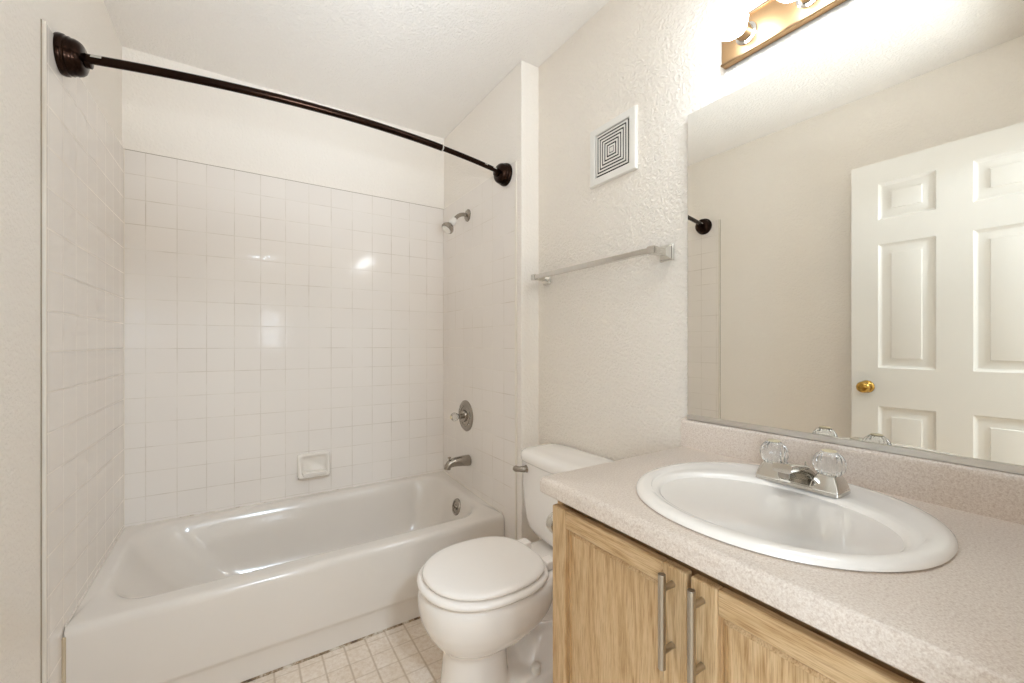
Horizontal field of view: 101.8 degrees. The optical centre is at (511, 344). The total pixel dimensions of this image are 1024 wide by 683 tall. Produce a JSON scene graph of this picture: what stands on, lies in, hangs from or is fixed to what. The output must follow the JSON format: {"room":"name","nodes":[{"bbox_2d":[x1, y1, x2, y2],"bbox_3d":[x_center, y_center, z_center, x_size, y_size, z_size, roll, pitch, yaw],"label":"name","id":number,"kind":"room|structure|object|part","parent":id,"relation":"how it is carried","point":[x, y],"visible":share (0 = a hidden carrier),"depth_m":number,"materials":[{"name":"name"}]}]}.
{"room":"bathroom","nodes":[
{"label":"bathroom","id":0,"kind":"room"},
{"bbox_2d":[0,0,121,682],"bbox_3d":[-1.063,-0.061,0.751,0.093,2.440,2.595,0,0,-33],"label":"wall","id":1,"kind":"structure","parent":0,"point":[89,22],"depth_m":0.99,"materials":[{"name":"beige paint"}]},
{"bbox_2d":[41,19,41,682],"bbox_3d":[-1.214,0.160,1.073,0.003,1.997,0.003,0,0,-33],"label":"caulk","id":2,"kind":"structure","parent":1,"relation":"attached to","point":[41,19],"depth_m":1.07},
{"bbox_2d":[47,25,123,682],"bbox_3d":[-1.443,0.160,1.434,0.007,1.997,0.836,0,0,-33],"label":"tiled wall","id":3,"kind":"structure","parent":1,"relation":"attached to","point":[85,157],"depth_m":1.30,"materials":[{"name":"white tile"}]},
{"bbox_2d":[42,20,46,682],"bbox_3d":[-1.214,0.160,1.080,0.009,1.997,0.008,0,0,-33],"label":"trim","id":4,"kind":"structure","parent":3,"relation":"attached to","point":[44,23],"depth_m":1.08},
{"bbox_2d":[124,149,124,526],"bbox_3d":[-1.666,-0.019,1.787,0.004,1.638,0.004,0,0,-33],"label":"caulk","id":5,"kind":"structure","parent":3,"relation":"attached to","point":[124,149],"depth_m":1.79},
{"bbox_2d":[53,32,511,185],"bbox_3d":[-0.632,-0.807,1.545,1.482,0.121,0.162,0,0,-33],"label":"shower curtain rod","id":6,"kind":"object","parent":3,"relation":"attached to","point":[72,59],"visible":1,"depth_m":1.29,"materials":[{"name":"black metal"}]},
{"bbox_2d":[122,46,443,208],"bbox_3d":[-1.075,-0.061,2.232,1.491,2.440,0.093,0,0,-33],"label":"wall","id":7,"kind":"structure","parent":0,"point":[162,116],"depth_m":2.09,"materials":[{"name":"beige paint"}]},
{"bbox_2d":[125,149,443,525],"bbox_3d":[-1.048,-0.005,2.190,1.477,1.667,0.007,0,0,-33],"label":"tiled wall","id":8,"kind":"structure","parent":7,"relation":"attached to","point":[270,321],"depth_m":2.08,"materials":[{"name":"white tile"}]},
{"bbox_2d":[126,149,440,208],"bbox_3d":[-1.046,-0.839,2.187,1.477,0.002,0.002,0,0,-33],"label":"caulk","id":9,"kind":"structure","parent":8,"relation":"attached to","point":[126,149],"depth_m":2.08,"materials":[{"name":"white"}]},
{"bbox_2d":[297,451,330,479],"bbox_3d":[-1.028,0.633,2.166,0.156,0.128,0.056,0,0,-33],"label":"soap dish","id":10,"kind":"object","parent":8,"relation":"attached to","point":[315,464],"visible":1,"depth_m":2.17,"materials":[{"name":"ceramic"}]},
{"bbox_2d":[248,618,442,682],"bbox_3d":[-0.354,1.189,1.208,1.779,0.060,2.595,0,0,-33],"label":"floor","id":11,"kind":"structure","parent":0,"point":[405,653],"depth_m":1.51,"materials":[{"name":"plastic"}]},
{"bbox_2d":[64,471,503,682],"bbox_3d":[-0.850,0.973,1.883,1.473,0.372,0.720,0,0,-33],"label":"bathtub","id":12,"kind":"object","parent":11,"relation":"on","point":[235,595],"visible":0.94,"depth_m":1.61,"materials":[{"name":"ceramic"}]},
{"bbox_2d":[62,637,65,682],"bbox_3d":[-1.273,0.996,1.182,0.009,0.325,0.009,0,0,-10],"label":"caulk","id":13,"kind":"structure","parent":12,"relation":"attached to","point":[63,638],"depth_m":1.18,"materials":[{"name":"beige"}]},
{"bbox_2d":[65,527,124,626],"bbox_3d":[-1.476,0.798,1.494,0.007,0.032,0.700,0,0,-33],"label":"caulk","id":14,"kind":"structure","parent":12,"relation":"attached to","point":[107,555],"depth_m":1.40,"materials":[{"name":"white"}]},
{"bbox_2d":[125,470,442,527],"bbox_3d":[-1.045,0.786,2.185,1.477,0.007,0.007,0,0,-33],"label":"caulk","id":15,"kind":"structure","parent":12,"relation":"attached to","point":[442,470],"depth_m":2.08,"materials":[{"name":"white"}]},
{"bbox_3d":[-0.295,0.871,2.228,0.032,0.086,0.086,0,0,-33],"label":"overflow plate","id":16,"kind":"part","parent":12,"relation":"part of","materials":[{"name":"silver metal"}]},
{"bbox_2d":[443,470,501,512],"bbox_3d":[-0.237,0.798,2.292,0.006,0.031,0.700,0,0,-33],"label":"caulk","id":17,"kind":"structure","parent":12,"relation":"attached to","point":[443,470],"depth_m":2.23,"materials":[{"name":"white"}]},
{"bbox_2d":[240,616,419,682],"bbox_3d":[-0.660,1.157,1.589,1.477,0.009,0.009,0,0,-33],"label":"caulk","id":18,"kind":"structure","parent":11,"relation":"on","point":[416,618],"depth_m":1.56,"materials":[{"name":"white"}]},
{"bbox_2d":[417,444,612,682],"bbox_3d":[0.011,0.805,1.446,0.682,0.762,0.444,0,0,-33],"label":"toilet","id":19,"kind":"object","parent":11,"relation":"on","point":[486,603],"visible":0.73,"depth_m":1.31,"materials":[{"name":"white ceramic"}]},
{"bbox_3d":[-0.099,0.752,1.376,0.420,0.020,0.379,0,0,-33],"label":"seat","id":20,"kind":"part","parent":19,"relation":"part of","materials":[{"name":"white plastic"}]},
{"bbox_3d":[-0.097,0.729,1.377,0.392,0.021,0.352,0,0,-33],"label":"lid","id":21,"kind":"part","parent":19,"relation":"part of","materials":[{"name":"white plastic"}]},
{"bbox_3d":[0.002,0.977,1.441,0.659,0.419,0.368,0,0,-33],"label":"bowl","id":22,"kind":"part","parent":19,"relation":"part of","materials":[{"name":"white ceramic"}]},
{"bbox_3d":[0.030,0.496,1.655,0.057,0.027,0.028,0,0,18],"label":"handle","id":23,"kind":"part","parent":19,"relation":"part of","materials":[{"name":"silver metal"}]},
{"bbox_3d":[0.215,0.615,1.578,0.195,0.288,0.444,0,0,-33],"label":"tank","id":24,"kind":"part","parent":19,"relation":"part of","materials":[{"name":"white ceramic"}]},
{"bbox_3d":[0.212,0.447,1.576,0.203,0.046,0.444,0,0,-33],"label":"tank lid","id":25,"kind":"part","parent":19,"relation":"part of","materials":[{"name":"white ceramic"}]},
{"bbox_2d":[553,501,923,682],"bbox_3d":[0.503,0.756,0.804,0.571,0.806,0.740,0,0,-33],"label":"vanity cabinet","id":26,"kind":"object","parent":11,"relation":"on","point":[626,610],"visible":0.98,"depth_m":0.71,"materials":[{"name":"brown wood"}]},
{"bbox_2d":[546,512,552,533],"bbox_3d":[0.190,0.454,1.085,0.214,0.054,0.070,0,0,-33],"label":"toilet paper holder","id":27,"kind":"object","parent":26,"relation":"attached to","point":[549,521],"visible":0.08,"depth_m":1.04,"materials":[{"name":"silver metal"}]},
{"bbox_3d":[0.331,0.756,1.122,0.517,0.806,0.018,0,0,-33],"label":"panel","id":28,"kind":"part","parent":26,"relation":"part of","materials":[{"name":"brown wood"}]},
{"bbox_3d":[0.201,0.704,0.836,0.005,0.587,0.268,0,0,-33],"label":"door","id":29,"kind":"part","parent":26,"relation":"part of","materials":[{"name":"brown wood"}]},
{"bbox_3d":[0.198,0.704,0.833,0.008,0.581,0.262,0,0,-33],"label":"panel moulding","id":30,"kind":"part","parent":26,"relation":"part of","materials":[{"name":"brown wood"}]},
{"bbox_3d":[0.197,0.395,0.833,0.018,0.040,0.260,0,0,-33],"label":"rail","id":31,"kind":"part","parent":26,"relation":"part of","materials":[{"name":"brown wood"}]},
{"bbox_3d":[0.247,0.457,0.686,0.012,0.156,0.012,0,0,-33],"label":"handle","id":32,"kind":"part","parent":26,"relation":"part of","materials":[{"name":"silver metal"}]},
{"bbox_3d":[0.261,0.507,0.695,0.024,0.011,0.011,0,0,-33],"label":"post","id":33,"kind":"part","parent":26,"relation":"part of","materials":[{"name":"silver metal"}]},
{"bbox_3d":[0.261,0.404,0.695,0.024,0.011,0.011,0,0,-33],"label":"post","id":34,"kind":"part","parent":26,"relation":"part of","materials":[{"name":"silver metal"}]},
{"bbox_3d":[0.276,0.457,0.641,0.012,0.156,0.012,0,0,-33],"label":"handle","id":35,"kind":"part","parent":26,"relation":"part of","materials":[{"name":"silver metal"}]},
{"bbox_3d":[0.290,0.507,0.650,0.024,0.011,0.011,0,0,-33],"label":"post","id":36,"kind":"part","parent":26,"relation":"part of","materials":[{"name":"silver metal"}]},
{"bbox_3d":[0.290,0.404,0.650,0.024,0.011,0.011,0,0,-33],"label":"post","id":37,"kind":"part","parent":26,"relation":"part of","materials":[{"name":"silver metal"}]},
{"bbox_3d":[0.396,0.704,0.534,0.005,0.587,0.268,0,0,-33],"label":"door","id":38,"kind":"part","parent":26,"relation":"part of","materials":[{"name":"brown wood"}]},
{"bbox_3d":[0.392,0.704,0.532,0.008,0.581,0.262,0,0,-33],"label":"panel moulding","id":39,"kind":"part","parent":26,"relation":"part of","materials":[{"name":"brown wood"}]},
{"bbox_2d":[540,418,1023,682],"bbox_3d":[0.505,0.289,0.816,0.558,0.124,0.760,0,0,-33],"label":"countertop","id":40,"kind":"structure","parent":26,"relation":"on","point":[960,619],"depth_m":0.60,"materials":[{"name":"laminate"}]},
{"bbox_2d":[636,462,958,571],"bbox_3d":[0.505,0.377,0.814,0.481,0.159,0.502,0,0,-33],"label":"sink","id":41,"kind":"object","parent":40,"relation":"in","point":[864,530],"visible":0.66,"depth_m":0.73,"materials":[{"name":"ceramic"}]},
{"bbox_2d":[755,439,850,498],"bbox_3d":[0.596,0.258,0.878,0.112,0.086,0.161,0,0,-33],"label":"faucet","id":42,"kind":"object","parent":40,"relation":"on","point":[830,466],"visible":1,"depth_m":0.85,"materials":[{"name":"silver metal"}]},
{"bbox_3d":[0.589,0.243,0.936,0.056,0.050,0.056,0,0,-33],"label":"knob","id":43,"kind":"part","parent":42,"relation":"part of","materials":[{"name":"clear plastic"}]},
{"bbox_3d":[0.595,0.269,0.877,0.109,0.051,0.054,0,0,-33],"label":"spout","id":44,"kind":"part","parent":42,"relation":"part of","materials":[{"name":"silver metal"}]},
{"bbox_3d":[0.618,0.296,0.892,0.060,0.010,0.160,0,0,-33],"label":"plate","id":45,"kind":"part","parent":42,"relation":"part of","materials":[{"name":"silver metal"}]},
{"bbox_3d":[0.646,0.243,0.848,0.056,0.050,0.056,0,0,-33],"label":"knob","id":46,"kind":"part","parent":42,"relation":"part of","materials":[{"name":"clear plastic"}]},
{"bbox_3d":[0.392,0.395,0.532,0.018,0.040,0.260,0,0,-33],"label":"rail","id":47,"kind":"part","parent":26,"relation":"part of","materials":[{"name":"brown wood"}]},
{"bbox_2d":[103,0,609,138],"bbox_3d":[-0.387,-1.311,1.259,1.779,0.060,2.475,0,0,-33],"label":"ceiling","id":48,"kind":"structure","parent":0,"point":[423,66],"depth_m":1.78,"materials":[{"name":"white paint"}]},
{"bbox_2d":[444,60,537,542],"bbox_3d":[-0.134,-0.061,2.327,0.195,2.440,0.953,0,0,-33],"label":"wall","id":49,"kind":"structure","parent":0,"point":[503,127],"depth_m":1.91,"materials":[{"name":"beige paint"}]},
{"bbox_2d":[444,162,514,538],"bbox_3d":[-0.203,0.160,2.248,0.007,1.997,0.811,0,0,-33],"label":"tiled wall","id":50,"kind":"structure","parent":49,"relation":"attached to","point":[479,253],"depth_m":2.16,"materials":[{"name":"white tile"}]},
{"bbox_2d":[442,209,470,233],"bbox_3d":[-0.308,-0.672,2.264,0.153,0.150,0.068,0,0,-33],"label":"shower fixture","id":51,"kind":"object","parent":50,"relation":"attached to","point":[447,227],"visible":1,"depth_m":2.25,"materials":[{"name":"silver metal"}]},
{"bbox_3d":[-0.281,-0.698,2.282,0.089,0.053,0.021,0,0,-33],"label":"arm","id":52,"kind":"part","parent":51,"relation":"part of","materials":[{"name":"silver metal"}]},
{"bbox_2d":[444,455,470,469],"bbox_3d":[-0.299,0.637,2.255,0.148,0.069,0.060,0,0,-33],"label":"tub spout","id":53,"kind":"object","parent":50,"relation":"attached to","point":[465,460],"visible":1,"depth_m":2.24,"materials":[{"name":"silver metal"}]},
{"bbox_2d":[450,400,472,430],"bbox_3d":[-0.296,0.399,2.299,0.095,0.172,0.172,0,0,-33],"label":"shower valve","id":54,"kind":"object","parent":50,"relation":"attached to","point":[465,416],"visible":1,"depth_m":2.29,"materials":[{"name":"silver metal"}]},
{"bbox_3d":[-0.316,0.399,2.287,0.043,0.048,0.048,0,0,-33],"label":"knob","id":55,"kind":"part","parent":54,"relation":"part of","materials":[{"name":"clear plastic"}]},
{"bbox_2d":[515,161,516,539],"bbox_3d":[0.018,0.160,1.904,0.009,1.997,0.008,0,0,-33],"label":"trim","id":56,"kind":"structure","parent":50,"relation":"attached to","point":[515,161],"depth_m":1.90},
{"bbox_2d":[538,0,912,540],"bbox_3d":[0.609,-0.061,1.263,0.100,2.440,1.642,0,0,-33],"label":"wall","id":57,"kind":"structure","parent":0,"point":[613,337],"depth_m":1.50,"materials":[{"name":"cream paint"}]},
{"bbox_2d":[531,243,673,284],"bbox_3d":[0.295,-0.293,1.581,0.084,0.052,0.680,0,0,-33],"label":"towel bar","id":58,"kind":"object","parent":57,"relation":"attached to","point":[666,252],"visible":1,"depth_m":1.42,"materials":[{"name":"silver metal"}]},
{"bbox_2d":[590,105,637,188],"bbox_3d":[0.369,-0.716,1.531,0.014,0.220,0.228,0,0,-33],"label":"air vent","id":59,"kind":"object","parent":57,"relation":"in","point":[613,145],"visible":1,"depth_m":1.52,"materials":[{"name":"white plastic"}]},
{"bbox_2d":[712,0,846,68],"bbox_3d":[0.703,-0.826,0.895,0.141,0.102,0.583,0,0,-33],"label":"vanity light","id":60,"kind":"object","parent":57,"relation":"attached to","point":[742,33],"visible":1,"depth_m":1.05,"materials":[{"name":"metal"}]},
{"bbox_3d":[0.561,-0.826,1.067,0.090,0.083,0.083,0,0,-33],"label":"bulb","id":61,"kind":"part","parent":60,"relation":"part of","materials":[{"name":"white glass"}]},
{"bbox_2d":[735,21,756,45],"bbox_3d":[0.609,-0.826,1.098,0.037,0.054,0.054,0,0,-33],"label":"light bulb","id":62,"kind":"object","parent":60,"relation":"attached to","point":[748,37],"depth_m":1.09,"materials":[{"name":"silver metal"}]},
{"bbox_3d":[0.641,-0.826,0.944,0.090,0.083,0.083,0,0,-33],"label":"bulb","id":63,"kind":"part","parent":60,"relation":"part of","materials":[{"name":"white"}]},
{"bbox_2d":[796,0,816,8],"bbox_3d":[0.688,-0.826,0.975,0.037,0.054,0.054,0,0,-33],"label":"light bulb","id":64,"kind":"object","parent":60,"relation":"attached to","point":[800,4],"depth_m":0.98,"materials":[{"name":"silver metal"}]},
{"bbox_2d":[681,418,1023,524],"bbox_3d":[0.732,0.269,0.962,0.018,0.085,0.760,0,0,-33],"label":"backsplash","id":65,"kind":"structure","parent":57,"relation":"attached to","point":[991,493],"depth_m":0.85,"materials":[{"name":"laminate"}]},
{"bbox_2d":[687,0,1023,474],"bbox_3d":[0.736,-0.235,0.959,0.016,0.922,0.734,0,0,-33],"label":"mirror","id":66,"kind":"object","parent":57,"relation":"attached to","point":[856,206],"visible":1,"depth_m":0.89,"materials":[{"name":"clear glass"}]}
]}

